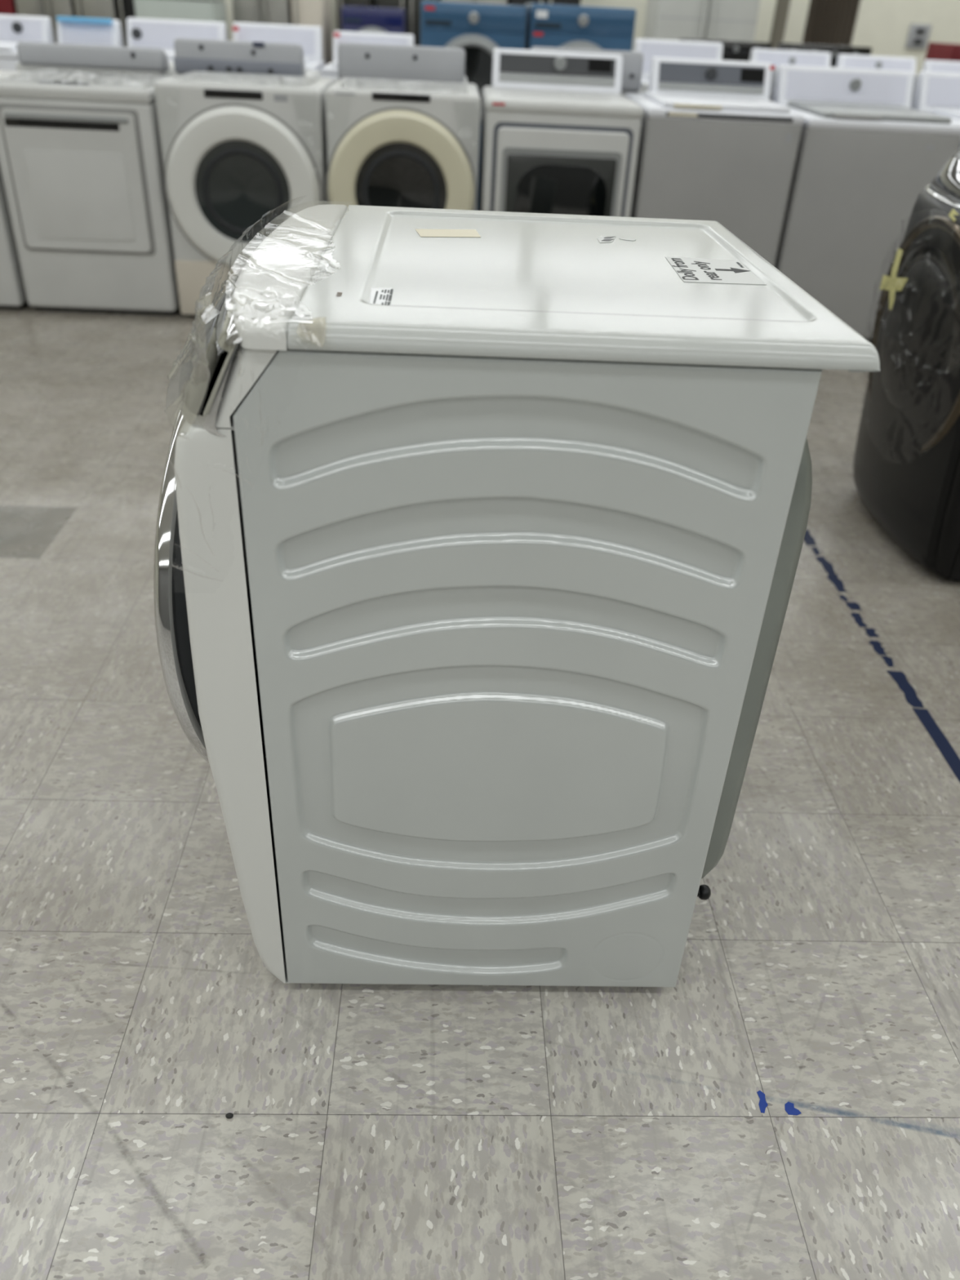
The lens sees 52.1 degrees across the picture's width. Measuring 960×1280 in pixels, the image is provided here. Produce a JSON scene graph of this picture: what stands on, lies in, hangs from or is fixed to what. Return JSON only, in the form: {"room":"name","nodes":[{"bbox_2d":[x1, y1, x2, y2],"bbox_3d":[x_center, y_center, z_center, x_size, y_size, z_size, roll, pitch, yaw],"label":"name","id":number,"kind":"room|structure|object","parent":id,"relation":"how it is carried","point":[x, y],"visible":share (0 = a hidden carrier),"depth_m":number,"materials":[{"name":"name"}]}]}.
{"room":"appliance store","nodes":[
{"label":"appliance store","id":0,"kind":"room"},
{"bbox_2d":[0,304,959,1279],"bbox_3d":[-0.035,-1.232,4.292,17.500,0.080,17.400,1,33,-2],"label":"floor","id":1,"kind":"structure","parent":0,"point":[375,1131],"depth_m":1.48,"materials":[{"name":"tile"}]},
{"bbox_2d":[0,0,17,15],"bbox_3d":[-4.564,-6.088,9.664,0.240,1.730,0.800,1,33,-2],"label":"refrigerator","id":2,"kind":"object","parent":1,"relation":"on","point":[6,6],"visible":0.02,"depth_m":9.31,"materials":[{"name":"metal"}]},
{"bbox_2d":[0,70,30,309],"bbox_3d":[-2.396,-2.060,4.466,0.675,0.905,0.700,1,33,-2],"label":"dryer","id":3,"kind":"object","parent":1,"relation":"on","point":[13,295],"visible":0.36,"depth_m":4.35,"materials":[{"name":"white metal"}]},
{"bbox_2d":[0,14,54,71],"bbox_3d":[-2.669,-3.005,5.732,0.334,1.078,0.636,1,33,-2],"label":"washer","id":4,"kind":"object","parent":1,"relation":"on","point":[14,29],"visible":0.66,"depth_m":5.66,"materials":[{"name":"white metal"}]},
{"bbox_2d":[15,0,75,43],"bbox_3d":[-4.155,-6.077,9.682,0.520,1.730,0.800,1,33,-2],"label":"refrigerator","id":5,"kind":"object","parent":1,"relation":"on","point":[51,9],"visible":0.07,"depth_m":9.32,"materials":[{"name":"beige metal"}]},
{"bbox_2d":[56,16,123,46],"bbox_3d":[-2.289,-2.999,5.746,0.374,1.086,0.636,1,33,-2],"label":"washer","id":6,"kind":"object","parent":1,"relation":"on","point":[70,30],"visible":0.24,"depth_m":5.68,"materials":[{"name":"white metal"}]},
{"bbox_2d":[0,68,180,315],"bbox_3d":[-1.699,-2.043,4.477,0.664,0.927,0.730,1,33,-2],"label":"dryer","id":7,"kind":"object","parent":1,"relation":"on","point":[82,162],"visible":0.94,"depth_m":4.17,"materials":[{"name":"silver metal"}]},
{"bbox_2d":[15,41,174,77],"bbox_3d":[-1.859,-2.518,5.111,0.700,1.015,0.664,1,33,-2],"label":"washer","id":8,"kind":"object","parent":1,"relation":"on","point":[32,56],"visible":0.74,"depth_m":4.59,"materials":[{"name":"grey metal"}]},
{"bbox_2d":[73,0,119,20],"bbox_3d":[-3.680,-6.065,9.702,0.370,1.730,0.800,1,33,-2],"label":"refrigerator","id":9,"kind":"object","parent":1,"relation":"on","point":[105,9],"visible":0.04,"depth_m":9.33,"materials":[{"name":"silver metal"}]},
{"bbox_2d":[115,0,136,47],"bbox_3d":[-3.291,-6.056,9.718,0.350,1.730,0.800,1,33,-2],"label":"refrigerator","id":10,"kind":"object","parent":1,"relation":"on","point":[126,8],"visible":0.06,"depth_m":9.35,"materials":[{"name":"black metal"}]},
{"bbox_2d":[126,17,226,61],"bbox_3d":[-1.784,-2.990,5.765,0.584,1.096,0.636,1,33,-2],"label":"washer","id":11,"kind":"object","parent":1,"relation":"on","point":[144,33],"visible":0.23,"depth_m":5.69,"materials":[{"name":"white metal"}]},
{"bbox_2d":[133,0,228,39],"bbox_3d":[-2.736,-5.339,9.179,0.710,1.210,0.610,1,33,-2],"label":"refrigerator","id":12,"kind":"object","parent":1,"relation":"on","point":[214,11],"visible":0.28,"depth_m":8.68,"materials":[{"name":"white metal"}]},
{"bbox_2d":[225,1112,233,1119],"bbox_3d":[-0.338,0.641,1.323,0.011,0.004,0.008,1,33,-2],"label":"crumb","id":13,"kind":"object","parent":1,"relation":"on","point":[229,1115],"visible":1,"depth_m":1.32,"materials":[{"name":"black"}]},
{"bbox_2d":[154,71,336,316],"bbox_3d":[-1.014,-2.031,4.491,0.670,0.951,0.750,1,33,-2],"label":"washer","id":14,"kind":"object","parent":1,"relation":"on","point":[237,148],"visible":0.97,"depth_m":4.11,"materials":[{"name":"white plastic"}]},
{"bbox_2d":[171,37,321,77],"bbox_3d":[-1.168,-2.511,5.113,0.640,1.062,0.697,1,33,-2],"label":"washer","id":15,"kind":"object","parent":1,"relation":"on","point":[191,55],"visible":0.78,"depth_m":4.59,"materials":[{"name":"grey metal"}]},
{"bbox_2d":[231,0,292,25],"bbox_3d":[-2.112,-6.026,9.768,0.530,1.730,0.800,1,33,-2],"label":"refrigerator","id":16,"kind":"object","parent":1,"relation":"on","point":[261,11],"visible":0.07,"depth_m":9.37,"materials":[{"name":"silver metal"}]},
{"bbox_2d":[232,22,324,77],"bbox_3d":[-1.200,-2.977,5.788,0.534,1.100,0.636,1,33,-2],"label":"washer","id":17,"kind":"object","parent":1,"relation":"on","point":[309,37],"visible":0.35,"depth_m":5.71,"materials":[{"name":"white metal"}]},
{"bbox_2d":[291,0,333,66],"bbox_3d":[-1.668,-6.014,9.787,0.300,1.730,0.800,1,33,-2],"label":"refrigerator","id":18,"kind":"object","parent":1,"relation":"on","point":[304,12],"visible":0.13,"depth_m":9.42,"materials":[{"name":"silver metal"}]},
{"bbox_2d":[336,0,373,31],"bbox_3d":[-1.315,-6.443,10.472,0.340,1.730,0.800,1,33,-2],"label":"refrigerator","id":19,"kind":"object","parent":1,"relation":"on","point":[339,2],"visible":0.03,"depth_m":10.02,"materials":[{"name":"silver metal"}]},
{"bbox_2d":[321,30,413,79],"bbox_3d":[-0.641,-2.956,5.817,0.494,1.083,0.636,1,33,-2],"label":"washer","id":20,"kind":"object","parent":1,"relation":"on","point":[330,70],"visible":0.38,"depth_m":5.74,"materials":[{"name":"white metal"}]},
{"bbox_2d":[341,5,406,34],"bbox_3d":[-1.042,-5.620,9.787,0.590,1.165,0.758,1,33,-2],"label":"washer","id":21,"kind":"object","parent":1,"relation":"on","point":[353,18],"visible":0.23,"depth_m":9.25,"materials":[{"name":"blue metal"}]},
{"bbox_2d":[334,42,467,83],"bbox_3d":[-0.399,-2.508,5.155,0.640,1.078,0.664,1,33,-2],"label":"washer","id":22,"kind":"object","parent":1,"relation":"on","point":[362,60],"visible":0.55,"depth_m":4.62,"materials":[{"name":"grey metal"}]},
{"bbox_2d":[324,77,480,210],"bbox_3d":[-0.345,-2.017,4.518,0.645,0.958,0.750,1,33,-2],"label":"washer","id":23,"kind":"object","parent":1,"relation":"on","point":[390,142],"visible":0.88,"depth_m":4.08,"materials":[{"name":"plastic"}]},
{"bbox_2d":[373,0,440,45],"bbox_3d":[-0.780,-6.551,10.654,0.680,1.760,0.800,1,33,-2],"label":"refrigerator","id":24,"kind":"object","parent":1,"relation":"on","point":[412,6],"visible":0.02,"depth_m":10.23,"materials":[{"name":"silver metal"}]},
{"bbox_2d":[420,0,527,210],"bbox_3d":[-0.069,-3.526,6.581,0.652,1.252,0.758,1,33,-2],"label":"washer","id":25,"kind":"object","parent":1,"relation":"on","point":[477,28],"visible":0.38,"depth_m":6.04,"materials":[{"name":"blue metal"}]},
{"bbox_2d":[441,0,506,4],"bbox_3d":[-0.081,-6.534,10.683,0.680,1.760,0.800,1,33,-2],"label":"refrigerator","id":26,"kind":"object","parent":1,"relation":"on","point":[488,2],"visible":0.02,"depth_m":10.20,"materials":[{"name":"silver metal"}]},
{"bbox_2d":[153,204,880,986],"bbox_3d":[-0.020,-0.060,1.494,0.779,1.017,0.696,1,33,-2],"label":"washer","id":27,"kind":"object","parent":1,"relation":"on","point":[479,535],"visible":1,"depth_m":1.15,"materials":[{"name":"metal"}]},
{"bbox_2d":[506,0,581,5],"bbox_3d":[0.658,-6.515,10.714,0.740,1.760,0.800,1,33,-2],"label":"refrigerator","id":28,"kind":"object","parent":1,"relation":"on","point":[520,2],"visible":0.02,"depth_m":10.22,"materials":[{"name":"black metal"}]},
{"bbox_2d":[477,48,644,217],"bbox_3d":[0.327,-2.063,4.522,0.656,1.090,0.760,1,33,-2],"label":"dryer","id":29,"kind":"object","parent":1,"relation":"on","point":[559,135],"visible":0.72,"depth_m":4.15,"materials":[{"name":"silver metal"}]},
{"bbox_2d":[524,3,636,51],"bbox_3d":[0.602,-3.515,6.605,0.648,1.268,0.758,1,33,-2],"label":"washer","id":30,"kind":"object","parent":1,"relation":"on","point":[548,25],"visible":0.27,"depth_m":6.05,"materials":[{"name":"blue metal"}]},
{"bbox_2d":[530,46,643,96],"bbox_3d":[0.437,-2.507,5.201,0.655,1.100,0.664,1,33,-2],"label":"washer","id":31,"kind":"object","parent":1,"relation":"on","point":[633,61],"visible":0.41,"depth_m":4.67,"materials":[{"name":"grey metal"}]},
{"bbox_2d":[633,38,723,90],"bbox_3d":[1.163,-2.926,5.882,0.544,1.122,0.636,1,33,-2],"label":"washer","id":32,"kind":"object","parent":1,"relation":"on","point":[650,48],"visible":0.13,"depth_m":5.80,"materials":[{"name":"white metal"}]},
{"bbox_2d":[643,0,760,41],"bbox_3d":[2.219,-6.046,10.105,0.990,1.780,0.800,1,33,-2],"label":"refrigerator","id":33,"kind":"object","parent":1,"relation":"on","point":[664,20],"visible":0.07,"depth_m":9.66,"materials":[{"name":"grey metal"}]},
{"bbox_2d":[640,68,777,102],"bbox_3d":[1.183,-2.472,5.245,0.650,1.060,0.660,1,33,-2],"label":"washer","id":34,"kind":"object","parent":1,"relation":"on","point":[774,73],"visible":0.02,"depth_m":4.74,"materials":[{"name":"grey metal"}]},
{"bbox_2d":[624,56,804,266],"bbox_3d":[1.005,-2.054,4.565,0.666,1.088,0.729,1,33,-2],"label":"washer","id":35,"kind":"object","parent":1,"relation":"on","point":[713,145],"visible":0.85,"depth_m":4.20,"materials":[{"name":"silver metal"}]},
{"bbox_2d":[678,37,772,61],"bbox_3d":[1.963,-4.235,7.985,0.750,1.085,0.620,1,33,-2],"label":"range","id":36,"kind":"object","parent":1,"relation":"on","point":[739,51],"visible":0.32,"depth_m":7.91,"materials":[{"name":"black metal"}]},
{"bbox_2d":[721,58,749,61],"bbox_3d":[1.980,-4.570,7.766,0.750,0.025,0.620,1,33,-2],"label":"cooktop","id":37,"kind":"object","parent":36,"relation":"in","point":[738,60],"depth_m":7.95,"materials":[{"name":"white metal"}]},
{"bbox_2d":[756,1090,768,1113],"bbox_3d":[0.396,0.647,1.376,0.013,0.001,0.034,1,33,-2],"label":"scrap","id":38,"kind":"object","parent":1,"relation":"on","point":[762,1104],"visible":1,"depth_m":1.37,"materials":[{"name":"blue plastic"}]},
{"bbox_2d":[768,0,791,49],"bbox_3d":[3.066,-6.645,9.735,0.120,3.300,0.100,1,33,-2],"label":"post","id":39,"kind":"object","parent":1,"relation":"on","point":[782,6],"visible":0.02,"depth_m":9.94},
{"bbox_2d":[749,48,831,68],"bbox_3d":[2.267,-3.716,7.235,0.624,1.062,0.656,1,33,-2],"label":"washer","id":40,"kind":"object","parent":1,"relation":"on","point":[775,57],"visible":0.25,"depth_m":7.17,"materials":[{"name":"silver metal"}]},
{"bbox_2d":[784,1102,801,1115],"bbox_3d":[0.434,0.654,1.368,0.018,0.001,0.022,-14,37,-24],"label":"scrap","id":41,"kind":"object","parent":1,"relation":"on","point":[790,1109],"visible":1,"depth_m":1.37,"materials":[{"name":"blue plastic"}]},
{"bbox_2d":[776,42,871,66],"bbox_3d":[2.777,-4.217,8.018,0.760,1.090,0.620,1,33,-2],"label":"range","id":42,"kind":"object","parent":1,"relation":"on","point":[835,50],"visible":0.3,"depth_m":7.93,"materials":[{"name":"black plastic"}]},
{"bbox_2d":[772,64,959,342],"bbox_3d":[1.678,-2.035,4.596,0.667,1.082,0.726,1,33,-2],"label":"washer","id":43,"kind":"object","parent":1,"relation":"on","point":[864,157],"visible":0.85,"depth_m":4.30,"materials":[{"name":"silver metal"}]},
{"bbox_2d":[835,53,915,75],"bbox_3d":[2.911,-3.697,7.264,0.614,1.055,0.656,1,33,-2],"label":"washer","id":44,"kind":"object","parent":1,"relation":"on","point":[844,60],"visible":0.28,"depth_m":7.20,"materials":[{"name":"silver metal"}]},
{"bbox_2d":[804,529,959,782],"bbox_3d":[0.970,0.003,2.409,0.045,0.001,1.453,1,33,-2],"label":"tape","id":45,"kind":"object","parent":1,"relation":"on","point":[948,752],"visible":0.91,"depth_m":2.26,"materials":[{"name":"blue plastic"}]},
{"bbox_2d":[853,149,959,582],"bbox_3d":[1.509,-0.740,2.669,0.831,1.006,0.670,1,33,-2],"label":"washer","id":46,"kind":"object","parent":1,"relation":"on","point":[906,462],"visible":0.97,"depth_m":2.60,"materials":[{"name":"black metal"}]},
{"bbox_2d":[910,75,918,108],"bbox_3d":[1.982,-2.452,5.279,0.650,1.060,0.660,1,33,-2],"label":"washer","id":47,"kind":"object","parent":1,"relation":"on","point":[915,78],"visible":0.02,"depth_m":4.74,"materials":[{"name":"grey metal"}]},
{"bbox_2d":[911,71,959,150],"bbox_3d":[2.364,-2.019,4.624,0.664,1.085,0.726,1,33,-2],"label":"washer","id":48,"kind":"object","parent":1,"relation":"on","point":[938,93],"visible":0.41,"depth_m":4.59,"materials":[{"name":"silver metal"}]},
{"bbox_2d":[921,59,959,72],"bbox_3d":[3.580,-3.675,7.295,0.654,1.045,0.656,1,33,-2],"label":"washer","id":49,"kind":"object","parent":1,"relation":"on","point":[928,65],"visible":0.12,"depth_m":7.23,"materials":[{"name":"silver metal"}]},
{"bbox_2d":[924,42,959,62],"bbox_3d":[3.989,-4.400,8.350,0.480,1.140,0.515,1,33,-2],"label":"base cabinet","id":50,"kind":"object","parent":1,"relation":"on","point":[935,51],"visible":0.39,"depth_m":8.00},
{"bbox_2d":[222,0,959,75],"bbox_3d":[-0.148,-7.437,10.688,17.500,3.300,0.100,1,33,-2],"label":"wall","id":51,"kind":"structure","parent":0,"point":[883,26],"depth_m":11.04,"materials":[{"name":"beige paint"}]},
{"bbox_2d":[905,23,932,48],"bbox_3d":[4.964,-6.843,11.125,0.242,0.239,0.040,1,33,-2],"label":"wall outlet","id":52,"kind":"object","parent":51,"relation":"attached to","point":[918,35],"visible":1,"depth_m":11.11,"materials":[{"name":"grey plastic"}]},
{"bbox_2d":[912,38,923,44],"bbox_3d":[4.973,-6.792,11.140,0.100,0.060,0.010,1,33,-2],"label":"socket","id":53,"kind":"object","parent":52,"relation":"attached to","point":[915,41],"depth_m":11.14,"materials":[{"name":"grey plastic"}]},
{"bbox_2d":[915,27,925,35],"bbox_3d":[4.977,-6.876,11.086,0.100,0.060,0.010,1,33,-2],"label":"socket","id":54,"kind":"object","parent":52,"relation":"attached to","point":[918,31],"depth_m":11.08,"materials":[{"name":"grey plastic"}]},
{"bbox_3d":[3.604,-8.002,9.542,0.670,0.030,1.360,1,33,-2],"label":"rail","id":55,"kind":"object","parent":51,"relation":"attached to","visible":0},
{"bbox_2d":[801,0,860,45],"bbox_3d":[3.550,-6.434,9.773,0.500,2.850,0.062,1,33,-2],"label":"curtain","id":56,"kind":"object","parent":55,"relation":"hanging from","point":[828,22],"visible":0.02,"depth_m":9.90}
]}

